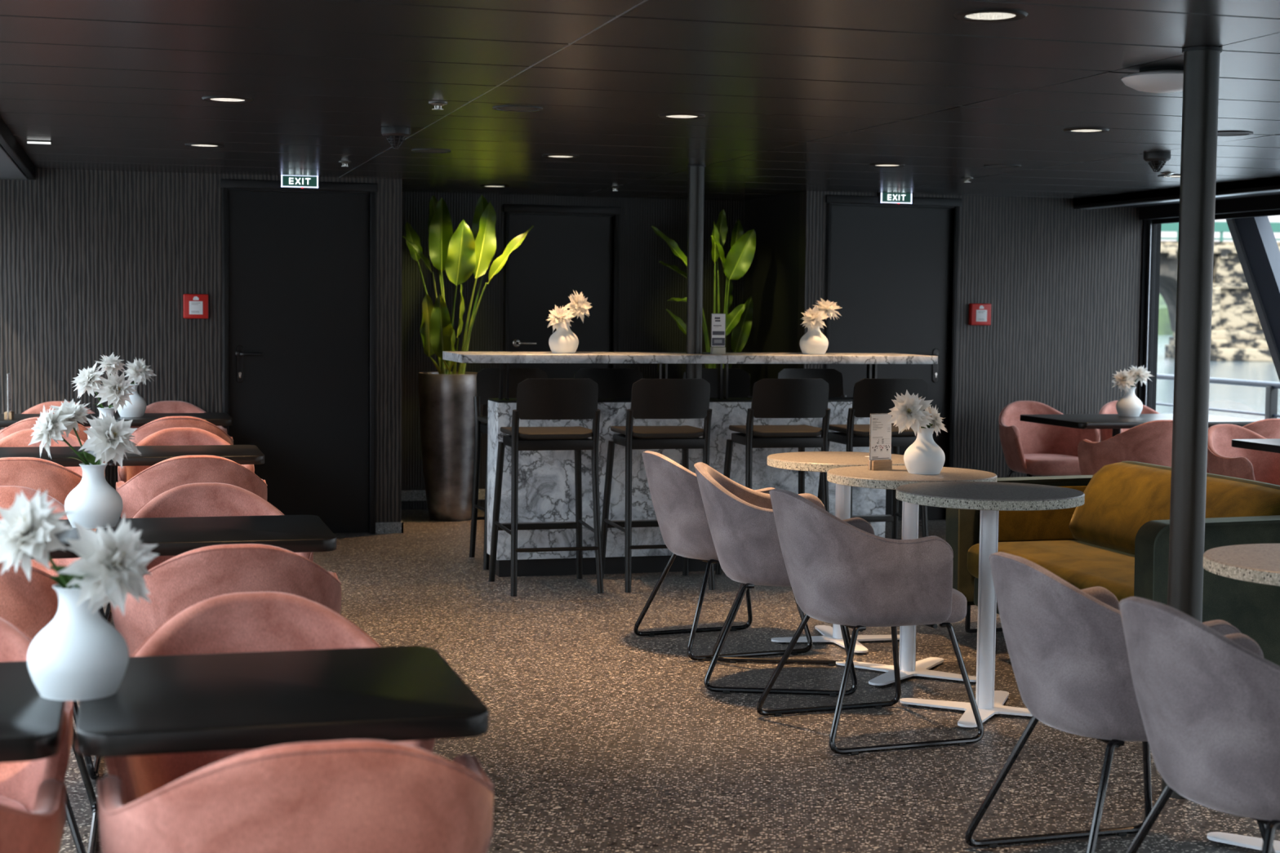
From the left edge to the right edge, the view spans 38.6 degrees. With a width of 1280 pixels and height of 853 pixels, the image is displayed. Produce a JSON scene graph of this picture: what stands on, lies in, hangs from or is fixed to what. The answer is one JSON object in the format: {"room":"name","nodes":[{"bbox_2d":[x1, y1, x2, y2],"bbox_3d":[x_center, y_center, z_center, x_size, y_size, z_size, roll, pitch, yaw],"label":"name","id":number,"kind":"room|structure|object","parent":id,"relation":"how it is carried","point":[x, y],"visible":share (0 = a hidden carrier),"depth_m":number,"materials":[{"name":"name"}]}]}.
{"room":"ship interior","nodes":[
{"label":"ship interior","id":0,"kind":"room"},
{"bbox_2d":[0,168,401,528],"bbox_3d":[-2.860,-0.460,11.147,2.644,2.140,1.220,0,4,-16],"label":"wall","id":1,"kind":"structure","parent":0,"point":[94,264],"depth_m":10.47,"materials":[{"name":"wood"}]},
{"bbox_2d":[0,116,35,179],"bbox_3d":[-1.301,-0.885,1.603,0.650,0.315,17.900,0,4,-16],"label":"trim","id":2,"kind":"structure","parent":1,"relation":"attached to","point":[15,163],"depth_m":8.97,"materials":[{"name":"black"}]},
{"bbox_2d":[182,293,208,318],"bbox_3d":[-2.562,-0.693,10.556,0.140,0.140,0.044,0,4,-16],"label":"fire alarm","id":3,"kind":"object","parent":1,"relation":"attached to","point":[195,305],"visible":1,"depth_m":10.54,"materials":[{"name":"red plastic"}]},
{"bbox_2d":[220,178,377,533],"bbox_3d":[-2.010,-0.397,10.795,0.904,2.080,0.122,0,4,-16],"label":"door","id":4,"kind":"structure","parent":1,"relation":"in","point":[297,275],"depth_m":10.80,"materials":[{"name":"black wood"}]},
{"bbox_2d":[280,174,318,188],"bbox_3d":[-1.985,-1.427,10.662,0.212,0.076,0.051,0,4,-16],"label":"exit sign","id":5,"kind":"object","parent":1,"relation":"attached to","point":[291,181],"visible":1,"depth_m":10.64,"materials":[{"name":"green"}]},
{"bbox_2d":[400,191,799,510],"bbox_3d":[-0.338,-0.486,11.966,2.656,2.140,1.200,0,4,-16],"label":"wall","id":6,"kind":"structure","parent":0,"point":[646,285],"depth_m":12.32,"materials":[{"name":"black paint"}]},
{"bbox_2d":[96,488,484,533],"bbox_3d":[-1.644,0.534,11.550,5.188,0.130,1.232,0,4,-16],"label":"baseboard","id":7,"kind":"structure","parent":6,"relation":"attached to","point":[419,495],"depth_m":12.19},
{"bbox_2d":[502,204,621,378],"bbox_3d":[-0.548,-0.475,12.469,0.814,2.045,0.122,0,4,-16],"label":"door","id":8,"kind":"structure","parent":6,"relation":"in","point":[567,249],"depth_m":12.43,"materials":[{"name":"black wood"}]},
{"bbox_2d":[0,0,1279,200],"bbox_3d":[1.959,-0.992,3.197,7.850,0.141,19.220,0,4,-16],"label":"ceiling","id":9,"kind":"structure","parent":0,"point":[793,95],"depth_m":6.22,"materials":[{"name":"black metal"}]},
{"bbox_2d":[381,126,410,148],"bbox_3d":[-1.024,-1.210,7.675,0.124,0.088,0.124,0,4,-16],"label":"smoke detector","id":10,"kind":"object","parent":9,"relation":"attached to","point":[397,135],"visible":1,"depth_m":7.64,"materials":[{"name":"black"}]},
{"bbox_2d":[953,8,1027,22],"bbox_3d":[0.871,-1.024,4.544,0.184,0.014,0.184,0,4,-16],"label":"recessed light","id":11,"kind":"object","parent":9,"relation":"in","point":[995,15],"visible":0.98,"depth_m":4.54,"materials":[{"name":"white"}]},
{"bbox_2d":[1120,66,1183,93],"bbox_3d":[1.590,-1.050,5.556,0.250,0.069,0.250,0,4,-16],"label":"dome lamp","id":12,"kind":"object","parent":9,"relation":"attached to","point":[1157,79],"visible":0.78,"depth_m":5.48,"materials":[{"name":"white"}]},
{"bbox_2d":[1143,151,1170,172],"bbox_3d":[2.401,-1.226,8.498,0.124,0.088,0.124,0,4,-16],"label":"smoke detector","id":13,"kind":"object","parent":9,"relation":"attached to","point":[1157,160],"visible":1,"depth_m":8.46,"materials":[{"name":"black"}]},
{"bbox_2d":[58,508,1279,852],"bbox_3d":[1.934,1.243,3.345,7.850,0.120,19.220,0,4,-16],"label":"floor","id":14,"kind":"structure","parent":0,"point":[602,736],"depth_m":5.92,"materials":[{"name":"carpet"}]},
{"bbox_2d":[0,661,66,763],"bbox_3d":[-1.201,0.802,2.821,0.605,0.760,0.580,0,4,-16],"label":"dining table","id":15,"kind":"object","parent":14,"relation":"on","point":[31,724],"visible":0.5,"depth_m":2.71,"materials":[{"name":"black laminate"}]},
{"bbox_2d":[0,778,66,852],"bbox_3d":[-1.108,0.801,2.551,0.603,0.800,0.608,0,4,-14],"label":"armchair","id":16,"kind":"object","parent":14,"relation":"on","point":[40,830],"visible":1,"depth_m":2.52,"materials":[{"name":"pink"}]},
{"bbox_2d":[0,617,73,811],"bbox_3d":[-1.299,0.753,3.236,0.603,0.800,0.608,0,4,-14],"label":"armchair","id":17,"kind":"object","parent":14,"relation":"on","point":[20,782],"visible":0.35,"depth_m":3.37,"materials":[{"name":"pink"}]},
{"bbox_2d":[0,560,98,852],"bbox_3d":[-1.655,0.665,4.502,0.603,0.800,0.608,0,4,-14],"label":"armchair","id":18,"kind":"object","parent":14,"relation":"on","point":[32,606],"visible":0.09,"depth_m":4.32,"materials":[{"name":"pink"}]},
{"bbox_2d":[0,446,98,466],"bbox_3d":[-2.485,0.484,7.404,0.605,0.760,0.580,0,4,-16],"label":"dining table","id":19,"kind":"object","parent":14,"relation":"on","point":[59,455],"visible":0.15,"depth_m":7.32,"materials":[{"name":"black laminate"}]},
{"bbox_2d":[0,485,101,779],"bbox_3d":[-1.909,0.602,5.413,0.603,0.800,0.608,0,4,-14],"label":"armchair","id":20,"kind":"object","parent":14,"relation":"on","point":[7,493],"visible":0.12,"depth_m":5.62,"materials":[{"name":"pink"}]},
{"bbox_2d":[0,457,102,617],"bbox_3d":[-2.355,0.492,7.000,0.603,0.800,0.608,0,4,-14],"label":"armchair","id":21,"kind":"object","parent":14,"relation":"on","point":[36,473],"visible":0.09,"depth_m":6.73,"materials":[{"name":"pink"}]},
{"bbox_2d":[0,417,105,532],"bbox_3d":[-2.998,0.333,9.296,0.603,0.800,0.608,0,4,-14],"label":"armchair","id":22,"kind":"object","parent":14,"relation":"on","point":[28,423],"visible":0.02,"depth_m":8.99,"materials":[{"name":"pink"}]},
{"bbox_2d":[0,428,111,622],"bbox_3d":[-2.617,0.427,7.939,0.603,0.800,0.608,0,4,-14],"label":"armchair","id":23,"kind":"object","parent":14,"relation":"on","point":[22,438],"visible":0.09,"depth_m":8.14,"materials":[{"name":"pink"}]},
{"bbox_2d":[20,519,92,559],"bbox_3d":[-1.769,0.661,4.848,0.605,0.760,0.560,0,4,-16],"label":"dining table","id":24,"kind":"object","parent":14,"relation":"on","point":[71,534],"visible":0.06,"depth_m":4.68,"materials":[{"name":"black laminate"}]},
{"bbox_2d":[64,462,123,528],"bbox_3d":[-1.492,0.188,4.997,0.153,0.172,0.153,1,4,3],"label":"vase","id":25,"kind":"object","parent":24,"relation":"on","point":[94,502],"visible":0.94,"depth_m":4.95,"materials":[{"name":"white ceramic"}]},
{"bbox_2d":[27,404,88,465],"bbox_3d":[-1.585,0.091,4.955,0.141,0.308,0.155,3,4,27],"label":"dahlia","id":26,"kind":"object","parent":25,"relation":"in","point":[45,430],"visible":0.99,"depth_m":4.92,"materials":[{"name":"white plant"}]},
{"bbox_2d":[40,399,90,465],"bbox_3d":[-1.562,0.084,4.989,0.129,0.317,0.128,3,4,32],"label":"dahlia","id":27,"kind":"object","parent":25,"relation":"in","point":[79,411],"visible":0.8,"depth_m":4.97,"materials":[{"name":"white plant"}]},
{"bbox_2d":[71,412,141,468],"bbox_3d":[-1.448,0.103,4.964,0.188,0.285,0.156,0,4,-16],"label":"dahlia","id":28,"kind":"object","parent":25,"relation":"in","point":[109,438],"visible":1,"depth_m":4.95,"materials":[{"name":"white plant"}]},
{"bbox_2d":[113,413,232,426],"bbox_3d":[-2.506,0.324,9.812,0.606,0.760,0.560,0,4,-16],"label":"dining table","id":29,"kind":"object","parent":14,"relation":"on","point":[216,419],"visible":0.29,"depth_m":9.65,"materials":[{"name":"black laminate"}]},
{"bbox_2d":[117,383,146,417],"bbox_3d":[-2.697,-0.138,9.705,0.153,0.172,0.153,3,5,33],"label":"vase","id":30,"kind":"object","parent":29,"relation":"on","point":[138,408],"visible":0.6,"depth_m":9.66,"materials":[{"name":"white ceramic"}]},
{"bbox_2d":[123,357,155,384],"bbox_3d":[-2.652,-0.225,9.700,0.176,0.288,0.155,0,4,-16],"label":"dahlia","id":31,"kind":"object","parent":30,"relation":"in","point":[137,371],"visible":0.98,"depth_m":9.66,"materials":[{"name":"white plant"}]},
{"bbox_2d":[130,400,227,434],"bbox_3d":[-2.628,0.270,10.299,0.603,0.800,0.608,0,4,-16],"label":"armchair","id":32,"kind":"object","parent":14,"relation":"on","point":[163,406],"visible":0.05,"depth_m":10.52,"materials":[{"name":"pink"}]},
{"bbox_2d":[128,416,233,444],"bbox_3d":[-2.393,0.328,9.465,0.603,0.800,0.608,-1,4,-17],"label":"armchair","id":33,"kind":"object","parent":14,"relation":"on","point":[163,423],"visible":0.09,"depth_m":9.17,"materials":[{"name":"pink"}]},
{"bbox_2d":[117,427,254,482],"bbox_3d":[-2.014,0.422,8.108,0.603,0.800,0.608,0,4,-16],"label":"armchair","id":34,"kind":"object","parent":14,"relation":"on","point":[171,436],"visible":0.12,"depth_m":8.32,"materials":[{"name":"pink"}]},
{"bbox_2d":[108,444,264,466],"bbox_3d":[-1.879,0.479,7.573,0.606,0.760,0.580,0,4,-16],"label":"dining table","id":35,"kind":"object","parent":14,"relation":"on","point":[151,455],"visible":0.23,"depth_m":7.41,"materials":[{"name":"black laminate"}]},
{"bbox_2d":[87,407,116,439],"bbox_3d":[-2.213,0.007,7.593,0.153,0.172,0.153,-2,5,-34],"label":"vase","id":36,"kind":"object","parent":35,"relation":"on","point":[109,411],"visible":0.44,"depth_m":7.56,"materials":[{"name":"white ceramic"}]},
{"bbox_2d":[71,361,106,408],"bbox_3d":[-2.277,-0.101,7.560,0.159,0.332,0.136,2,4,14],"label":"dahlia","id":37,"kind":"object","parent":36,"relation":"in","point":[87,380],"visible":0.98,"depth_m":7.53,"materials":[{"name":"white plant"}]},
{"bbox_2d":[93,371,136,413],"bbox_3d":[-2.170,-0.083,7.560,0.174,0.298,0.145,0,4,-16],"label":"dahlia","id":38,"kind":"object","parent":36,"relation":"in","point":[116,389],"visible":0.98,"depth_m":7.54,"materials":[{"name":"white plant"}]},
{"bbox_2d":[115,454,267,518],"bbox_3d":[-1.750,0.487,7.169,0.603,0.800,0.608,-1,4,-17],"label":"armchair","id":39,"kind":"object","parent":14,"relation":"on","point":[167,474],"visible":0.3,"depth_m":6.89,"materials":[{"name":"pink"}]},
{"bbox_2d":[102,515,336,555],"bbox_3d":[-1.163,0.657,5.018,0.606,0.760,0.560,0,4,-16],"label":"dining table","id":40,"kind":"object","parent":14,"relation":"on","point":[173,536],"visible":0.38,"depth_m":4.91,"materials":[{"name":"black laminate"}]},
{"bbox_2d":[130,482,313,570],"bbox_3d":[-1.306,0.598,5.581,0.603,0.800,0.608,0,4,-16],"label":"armchair","id":41,"kind":"object","parent":14,"relation":"on","point":[206,499],"visible":0.1,"depth_m":5.79,"materials":[{"name":"pink"}]},
{"bbox_2d":[110,543,342,657],"bbox_3d":[-1.050,0.661,4.671,0.603,0.800,0.608,-1,4,-17],"label":"armchair","id":42,"kind":"object","parent":14,"relation":"on","point":[188,579],"visible":0.28,"depth_m":4.39,"materials":[{"name":"pink"}]},
{"bbox_2d":[104,591,435,804],"bbox_3d":[-0.696,0.749,3.405,0.603,0.800,0.608,0,4,-16],"label":"armchair","id":43,"kind":"object","parent":14,"relation":"on","point":[248,621],"visible":0.18,"depth_m":3.60,"materials":[{"name":"pink"}]},
{"bbox_2d":[75,645,488,757],"bbox_3d":[-0.595,0.797,2.990,0.606,0.760,0.580,0,4,-16],"label":"dining table","id":44,"kind":"object","parent":14,"relation":"on","point":[182,704],"visible":0.86,"depth_m":2.83,"materials":[{"name":"black laminate"}]},
{"bbox_2d":[26,584,128,701],"bbox_3d":[-0.883,0.335,2.877,0.153,0.172,0.153,1,4,3],"label":"vase","id":45,"kind":"object","parent":44,"relation":"on","point":[78,655],"visible":0.84,"depth_m":2.83,"materials":[{"name":"white ceramic"}]},
{"bbox_2d":[0,488,74,588],"bbox_3d":[-0.946,0.244,2.851,0.144,0.294,0.132,2,4,20],"label":"dahlia","id":46,"kind":"object","parent":45,"relation":"in","point":[28,529],"visible":0.98,"depth_m":2.83,"materials":[{"name":"white plant"}]},
{"bbox_2d":[48,512,159,616],"bbox_3d":[-0.840,0.264,2.855,0.176,0.256,0.140,0,4,-16],"label":"dahlia","id":47,"kind":"object","parent":45,"relation":"in","point":[111,566],"visible":0.99,"depth_m":2.84,"materials":[{"name":"white plant"}]},
{"bbox_2d":[97,739,493,852],"bbox_3d":[-0.503,0.796,2.720,0.603,0.800,0.608,-1,4,-17],"label":"armchair","id":48,"kind":"object","parent":14,"relation":"on","point":[351,796],"visible":1,"depth_m":2.44,"materials":[{"name":"fabric"}]},
{"bbox_2d":[402,195,533,521],"bbox_3d":[-1.121,-0.445,11.649,0.800,2.081,0.479,0,4,-16],"label":"potted plant","id":49,"kind":"object","parent":14,"relation":"on","point":[446,397],"visible":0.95,"depth_m":11.54,"materials":[{"name":"green plant"}]},
{"bbox_2d":[469,368,547,569],"bbox_3d":[-0.642,0.213,9.764,0.481,1.032,0.520,0,4,-16],"label":"bar stool","id":50,"kind":"object","parent":14,"relation":"on","point":[487,379],"visible":0.39,"depth_m":9.90,"materials":[{"name":"black wood"}]},
{"bbox_2d":[488,378,604,596],"bbox_3d":[-0.451,0.273,8.902,0.481,1.032,0.520,0,4,-16],"label":"bar stool","id":51,"kind":"object","parent":14,"relation":"on","point":[536,398],"visible":1,"depth_m":8.71,"materials":[{"name":"black wood"}]},
{"bbox_2d":[600,378,715,592],"bbox_3d":[0.089,0.269,9.053,0.481,1.032,0.520,0,4,-16],"label":"bar stool","id":52,"kind":"object","parent":14,"relation":"on","point":[651,398],"visible":0.85,"depth_m":8.84,"materials":[{"name":"black wood"}]},
{"bbox_2d":[442,351,937,577],"bbox_3d":[0.265,0.183,9.600,2.530,1.130,0.580,0,4,-16],"label":"bar counter","id":53,"kind":"object","parent":14,"relation":"on","point":[546,478],"depth_m":9.36,"materials":[{"name":"white stone"}]},
{"bbox_2d":[548,320,578,353],"bbox_3d":[-0.390,-0.460,9.351,0.153,0.172,0.153,1,4,3],"label":"vase","id":54,"kind":"object","parent":53,"relation":"on","point":[562,341],"visible":0.95,"depth_m":9.30,"materials":[{"name":"white ceramic"}]},
{"bbox_2d":[546,304,576,332],"bbox_3d":[-0.404,-0.514,9.318,0.150,0.225,0.161,0,4,-16],"label":"dahlia","id":55,"kind":"object","parent":54,"relation":"in","point":[560,317],"visible":1,"depth_m":9.29,"materials":[{"name":"white plant"}]},
{"bbox_2d":[564,290,592,322],"bbox_3d":[-0.322,-0.554,9.382,0.155,0.297,0.144,0,4,-16],"label":"dahlia","id":56,"kind":"object","parent":54,"relation":"in","point":[579,304],"visible":1,"depth_m":9.35,"materials":[{"name":"white plant"}]},
{"bbox_2d":[442,351,937,364],"bbox_3d":[0.271,-0.360,9.564,2.530,0.042,0.580,0,4,-16],"label":"countertop","id":57,"kind":"structure","parent":53,"relation":"on","point":[463,357],"depth_m":9.33,"materials":[{"name":"white stone"}]},
{"bbox_2d":[710,313,725,354],"bbox_3d":[0.407,-0.483,9.526,0.082,0.212,0.036,-1,4,-22],"label":"menu stand","id":58,"kind":"object","parent":53,"relation":"on","point":[717,320],"visible":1,"depth_m":9.52,"materials":[{"name":"white plastic"}]},
{"bbox_2d":[711,317,724,346],"bbox_3d":[0.409,-0.495,9.523,0.074,0.148,0.001,-1,4,-23],"label":"print","id":59,"kind":"object","parent":58,"relation":"on","point":[722,344],"depth_m":9.52},
{"bbox_2d":[799,326,828,354],"bbox_3d":[0.925,-0.470,9.719,0.153,0.172,0.153,1,4,3],"label":"vase","id":60,"kind":"object","parent":53,"relation":"on","point":[813,342],"visible":0.95,"depth_m":9.67,"materials":[{"name":"white ceramic"}]},
{"bbox_2d":[800,304,829,331],"bbox_3d":[0.922,-0.528,9.676,0.156,0.234,0.144,0,4,-16],"label":"dahlia","id":61,"kind":"object","parent":60,"relation":"in","point":[813,318],"visible":1,"depth_m":9.65,"materials":[{"name":"white plant"}]},
{"bbox_2d":[685,164,705,378],"bbox_3d":[0.281,-0.305,9.566,0.096,2.109,0.096,0,4,-16],"label":"steel pillar","id":62,"kind":"structure","parent":14,"relation":"on","point":[695,171],"depth_m":9.50,"materials":[{"name":"metal"}]},
{"bbox_2d":[651,208,755,377],"bbox_3d":[0.402,-0.425,12.067,0.742,2.020,0.415,0,4,-9],"label":"potted plant","id":63,"kind":"object","parent":14,"relation":"on","point":[738,260],"visible":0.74,"depth_m":11.98,"materials":[{"name":"green plant"}]},
{"bbox_2d":[682,368,751,397],"bbox_3d":[0.479,0.205,10.078,0.481,1.032,0.520,0,4,-16],"label":"bar stool","id":64,"kind":"object","parent":14,"relation":"on","point":[739,380],"visible":0.14,"depth_m":10.29,"materials":[{"name":"black wood"}]},
{"bbox_2d":[633,450,812,661],"bbox_3d":[0.313,0.493,7.426,0.623,0.800,0.580,-1,4,-23],"label":"velvet armchair","id":65,"kind":"object","parent":14,"relation":"on","point":[674,489],"visible":0.48,"depth_m":7.22,"materials":[{"name":"grey"}]},
{"bbox_2d":[715,378,831,574],"bbox_3d":[0.685,0.264,9.220,0.481,1.032,0.520,0,4,-14],"label":"bar stool","id":66,"kind":"object","parent":14,"relation":"on","point":[771,397],"visible":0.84,"depth_m":9.00,"materials":[{"name":"black wood"}]},
{"bbox_2d":[693,462,857,697],"bbox_3d":[0.507,0.538,6.776,0.623,0.800,0.580,1,4,5],"label":"velvet armchair","id":67,"kind":"object","parent":14,"relation":"on","point":[740,518],"visible":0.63,"depth_m":6.57,"materials":[{"name":"grey"}]},
{"bbox_2d":[777,368,846,396],"bbox_3d":[1.019,0.201,10.229,0.481,1.032,0.520,0,4,-16],"label":"bar stool","id":68,"kind":"object","parent":14,"relation":"on","point":[833,377],"visible":0.1,"depth_m":10.44,"materials":[{"name":"black wood"}]},
{"bbox_2d":[767,451,905,653],"bbox_3d":[0.834,0.509,7.539,0.630,0.765,0.630,0,4,-11],"label":"round table","id":69,"kind":"object","parent":14,"relation":"on","point":[811,461],"visible":0.62,"depth_m":7.50,"materials":[{"name":"stone"}]},
{"bbox_2d":[755,488,983,755],"bbox_3d":[0.725,0.595,5.957,0.623,0.800,0.580,-1,4,-21],"label":"velvet armchair","id":70,"kind":"object","parent":14,"relation":"on","point":[840,572],"visible":1,"depth_m":5.74,"materials":[{"name":"grey"}]},
{"bbox_2d":[817,378,928,539],"bbox_3d":[1.194,0.261,9.362,0.481,1.032,0.520,0,4,-14],"label":"bar stool","id":71,"kind":"object","parent":14,"relation":"on","point":[870,396],"visible":0.6,"depth_m":9.13,"materials":[{"name":"black wood"}]},
{"bbox_2d":[826,465,997,686],"bbox_3d":[1.013,0.555,6.880,0.630,0.765,0.630,3,4,32],"label":"round table","id":72,"kind":"object","parent":14,"relation":"on","point":[853,476],"visible":0.74,"depth_m":6.84,"materials":[{"name":"white"}]},
{"bbox_2d":[867,413,892,471],"bbox_3d":[0.914,0.058,6.953,0.100,0.215,0.036,-1,4,-28],"label":"menu stand","id":73,"kind":"object","parent":72,"relation":"on","point":[880,433],"visible":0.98,"depth_m":6.95,"materials":[{"name":"white paper"}]},
{"bbox_2d":[871,418,890,458],"bbox_3d":[0.917,0.046,6.950,0.082,0.154,0.001,-1,4,-28],"label":"print","id":74,"kind":"object","parent":73,"relation":"on","point":[881,430],"depth_m":6.95,"materials":[{"name":"grey"}]},
{"bbox_2d":[903,427,945,474],"bbox_3d":[1.062,0.089,6.830,0.153,0.172,0.153,-2,5,-34],"label":"vase","id":75,"kind":"object","parent":72,"relation":"on","point":[924,455],"visible":0.93,"depth_m":6.78,"materials":[{"name":"white ceramic"}]},
{"bbox_2d":[886,390,933,435],"bbox_3d":[0.998,0.006,6.771,0.159,0.285,0.140,0,4,-16],"label":"dahlia","id":76,"kind":"object","parent":75,"relation":"in","point":[908,412],"visible":1,"depth_m":6.74,"materials":[{"name":"white plant"}]},
{"bbox_2d":[895,481,1084,728],"bbox_3d":[1.185,0.599,6.249,0.630,0.765,0.630,2,4,22],"label":"round table","id":77,"kind":"object","parent":14,"relation":"on","point":[990,498],"visible":0.91,"depth_m":6.22,"materials":[{"name":"white"}]},
{"bbox_2d":[998,400,1100,477],"bbox_3d":[2.522,0.253,11.413,0.603,0.800,0.608,0,4,-14],"label":"armchair","id":78,"kind":"object","parent":14,"relation":"on","point":[1032,449],"visible":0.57,"depth_m":11.50,"materials":[{"name":"pink"}]},
{"bbox_2d":[946,461,1279,666],"bbox_3d":[1.911,0.554,7.131,0.805,0.748,1.640,0,4,-16],"label":"sofa","id":79,"kind":"object","parent":14,"relation":"on","point":[1117,541],"visible":0.52,"depth_m":7.08,"materials":[{"name":"fabric"}]},
{"bbox_2d":[1068,462,1279,554],"bbox_3d":[2.062,0.360,7.134,0.230,0.343,1.310,0,4,-16],"label":"cushion","id":80,"kind":"object","parent":79,"relation":"on","point":[1121,497],"depth_m":7.29,"materials":[{"name":"yellow fabric"}]},
{"bbox_2d":[964,551,1275,852],"bbox_3d":[1.154,0.699,4.462,0.623,0.800,0.580,-1,4,-18],"label":"velvet armchair","id":81,"kind":"object","parent":14,"relation":"on","point":[1066,646],"visible":0.62,"depth_m":4.26,"materials":[{"name":"grey"}]},
{"bbox_2d":[1077,419,1173,475],"bbox_3d":[2.747,0.344,10.079,0.603,0.800,0.608,0,4,-12],"label":"armchair","id":82,"kind":"object","parent":14,"relation":"on","point":[1151,442],"visible":0.29,"depth_m":9.82,"materials":[{"name":"pink"}]},
{"bbox_2d":[1098,400,1159,441],"bbox_3d":[3.195,0.248,11.601,0.603,0.800,0.608,0,4,-16],"label":"armchair","id":83,"kind":"object","parent":14,"relation":"on","point":[1109,407],"visible":0.08,"depth_m":11.77,"materials":[{"name":"pink"}]},
{"bbox_2d":[1020,413,1260,436],"bbox_3d":[2.914,0.329,10.639,1.220,0.760,0.750,0,4,-16],"label":"dining table","id":84,"kind":"object","parent":14,"relation":"on","point":[1086,421],"visible":0.34,"depth_m":10.45,"materials":[{"name":"black laminate"}]},
{"bbox_2d":[1115,386,1142,416],"bbox_3d":[2.881,-0.147,10.768,0.153,0.172,0.153,1,4,3],"label":"vase","id":85,"kind":"object","parent":84,"relation":"on","point":[1129,405],"visible":0.99,"depth_m":10.72,"materials":[{"name":"white ceramic"}]},
{"bbox_2d":[1161,45,1222,799],"bbox_3d":[1.552,0.001,5.160,0.108,2.109,0.108,0,4,-16],"label":"steel pillar","id":86,"kind":"structure","parent":14,"relation":"on","point":[1201,77],"depth_m":5.11,"materials":[{"name":"metal"}]},
{"bbox_2d":[1119,596,1279,852],"bbox_3d":[1.299,0.745,3.798,0.623,0.800,0.580,-1,4,-18],"label":"velvet armchair","id":87,"kind":"object","parent":14,"relation":"on","point":[1208,700],"visible":1,"depth_m":3.61,"materials":[{"name":"grey"}]},
{"bbox_2d":[1203,543,1279,852],"bbox_3d":[1.732,0.714,4.594,0.630,0.765,0.630,3,5,34],"label":"round table","id":88,"kind":"object","parent":14,"relation":"on","point":[1259,563],"visible":0.99,"depth_m":4.59,"materials":[{"name":"white"}]},
{"bbox_2d":[1206,418,1279,473],"bbox_3d":[3.400,0.336,10.314,0.603,0.800,0.608,0,4,-16],"label":"armchair","id":89,"kind":"object","parent":14,"relation":"on","point":[1269,428],"visible":0.04,"depth_m":10.00,"materials":[{"name":"pink"}]},
{"bbox_2d":[1207,423,1279,485],"bbox_3d":[3.146,0.405,9.235,0.603,0.800,0.608,-1,4,-27],"label":"armchair","id":90,"kind":"object","parent":14,"relation":"on","point":[1223,459],"visible":0.37,"depth_m":9.42,"materials":[{"name":"pink"}]},
{"bbox_2d":[1231,438,1279,453],"bbox_3d":[3.524,0.459,8.779,1.190,0.760,0.670,0,4,-16],"label":"dining table","id":91,"kind":"object","parent":14,"relation":"on","point":[1264,445],"visible":1,"depth_m":8.74,"materials":[{"name":"black laminate"}]},
{"bbox_2d":[796,188,1142,519],"bbox_3d":[2.203,-0.460,11.993,2.450,2.140,0.120,0,4,-16],"label":"wall","id":92,"kind":"structure","parent":0,"point":[1061,283],"depth_m":12.01,"materials":[{"name":"wood"}]},
{"bbox_2d":[823,194,961,520],"bbox_3d":[1.601,-0.429,11.805,0.934,2.090,0.122,0,4,-16],"label":"door","id":93,"kind":"structure","parent":92,"relation":"in","point":[888,272],"depth_m":11.79,"materials":[{"name":"black wood"}]},
{"bbox_2d":[968,303,991,324],"bbox_3d":[2.211,-0.729,11.892,0.140,0.140,0.044,0,4,-16],"label":"fire alarm","id":94,"kind":"object","parent":92,"relation":"attached to","point":[979,313],"visible":1,"depth_m":11.87,"materials":[{"name":"red plastic"}]},
{"bbox_2d":[1137,219,1161,411],"bbox_3d":[3.404,-0.395,12.264,0.130,2.000,0.015,0,4,-16],"label":"trim","id":95,"kind":"structure","parent":92,"relation":"attached to","point":[1145,222],"depth_m":12.23,"materials":[{"name":"black"}]},
{"bbox_2d":[1073,176,1279,219],"bbox_3d":[5.574,-0.936,3.527,0.650,0.315,17.900,0,4,-16],"label":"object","id":96,"kind":"structure","parent":92,"relation":"attached to","point":[1258,194],"depth_m":11.10,"materials":[{"name":"black"}]},
{"bbox_3d":[5.801,1.086,3.793,0.100,0.260,18.020,0,4,-16],"label":"wall","id":97,"kind":"structure","parent":0,"visible":0},
{"bbox_2d":[1143,209,1279,408],"bbox_3d":[3.838,-0.394,10.668,0.042,1.780,3.285,0,4,-16],"label":"window","id":98,"kind":"structure","parent":97,"relation":"in","point":[1153,224],"depth_m":12.19,"materials":[{"name":"black metal"}]},
{"label":"outside","id":99,"kind":"structure","parent":0,"visible":0},
{"bbox_3d":[1.404,1.185,4.962,10.100,0.170,23.620,0,4,-16],"label":"deck","id":100,"kind":"object","parent":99,"visible":0},
{"bbox_2d":[1155,373,1279,420],"bbox_3d":[6.097,0.587,6.433,0.100,0.932,22.000,0,4,-16],"label":"deck railing","id":101,"kind":"object","parent":100,"relation":"on","point":[1272,388],"visible":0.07,"depth_m":12.78,"materials":[{"name":"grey metal"}]},
{"bbox_2d":[1226,216,1279,381],"bbox_3d":[3.959,-0.431,11.089,0.115,2.340,1.736,0,4,-16],"label":"diagonal strut","id":102,"kind":"object","parent":100,"relation":"on","point":[1254,240],"visible":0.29,"depth_m":11.33,"materials":[{"name":"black metal"}]},
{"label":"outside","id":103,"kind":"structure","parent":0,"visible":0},
{"bbox_2d":[1155,334,1279,419],"bbox_3d":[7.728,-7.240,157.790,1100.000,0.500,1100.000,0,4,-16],"label":"river","id":104,"kind":"structure","parent":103,"point":[1228,397],"depth_m":69.82,"materials":[{"name":"grey liquid"}]},
{"bbox_2d":[1158,293,1173,335],"bbox_3d":[116.554,-17.525,251.065,240.000,10.090,42.000,0,4,-16],"label":"bank","id":105,"kind":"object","parent":104,"relation":"on","point":[1164,326],"visible":0.02,"depth_m":221.08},
{"bbox_2d":[1159,222,1279,361],"bbox_3d":[40.247,-8.778,111.753,88.368,9.380,36.259,0,4,-16],"label":"stone bridge","id":106,"kind":"structure","parent":104,"relation":"on","point":[1237,335],"depth_m":107.68,"materials":[{"name":"stone"}]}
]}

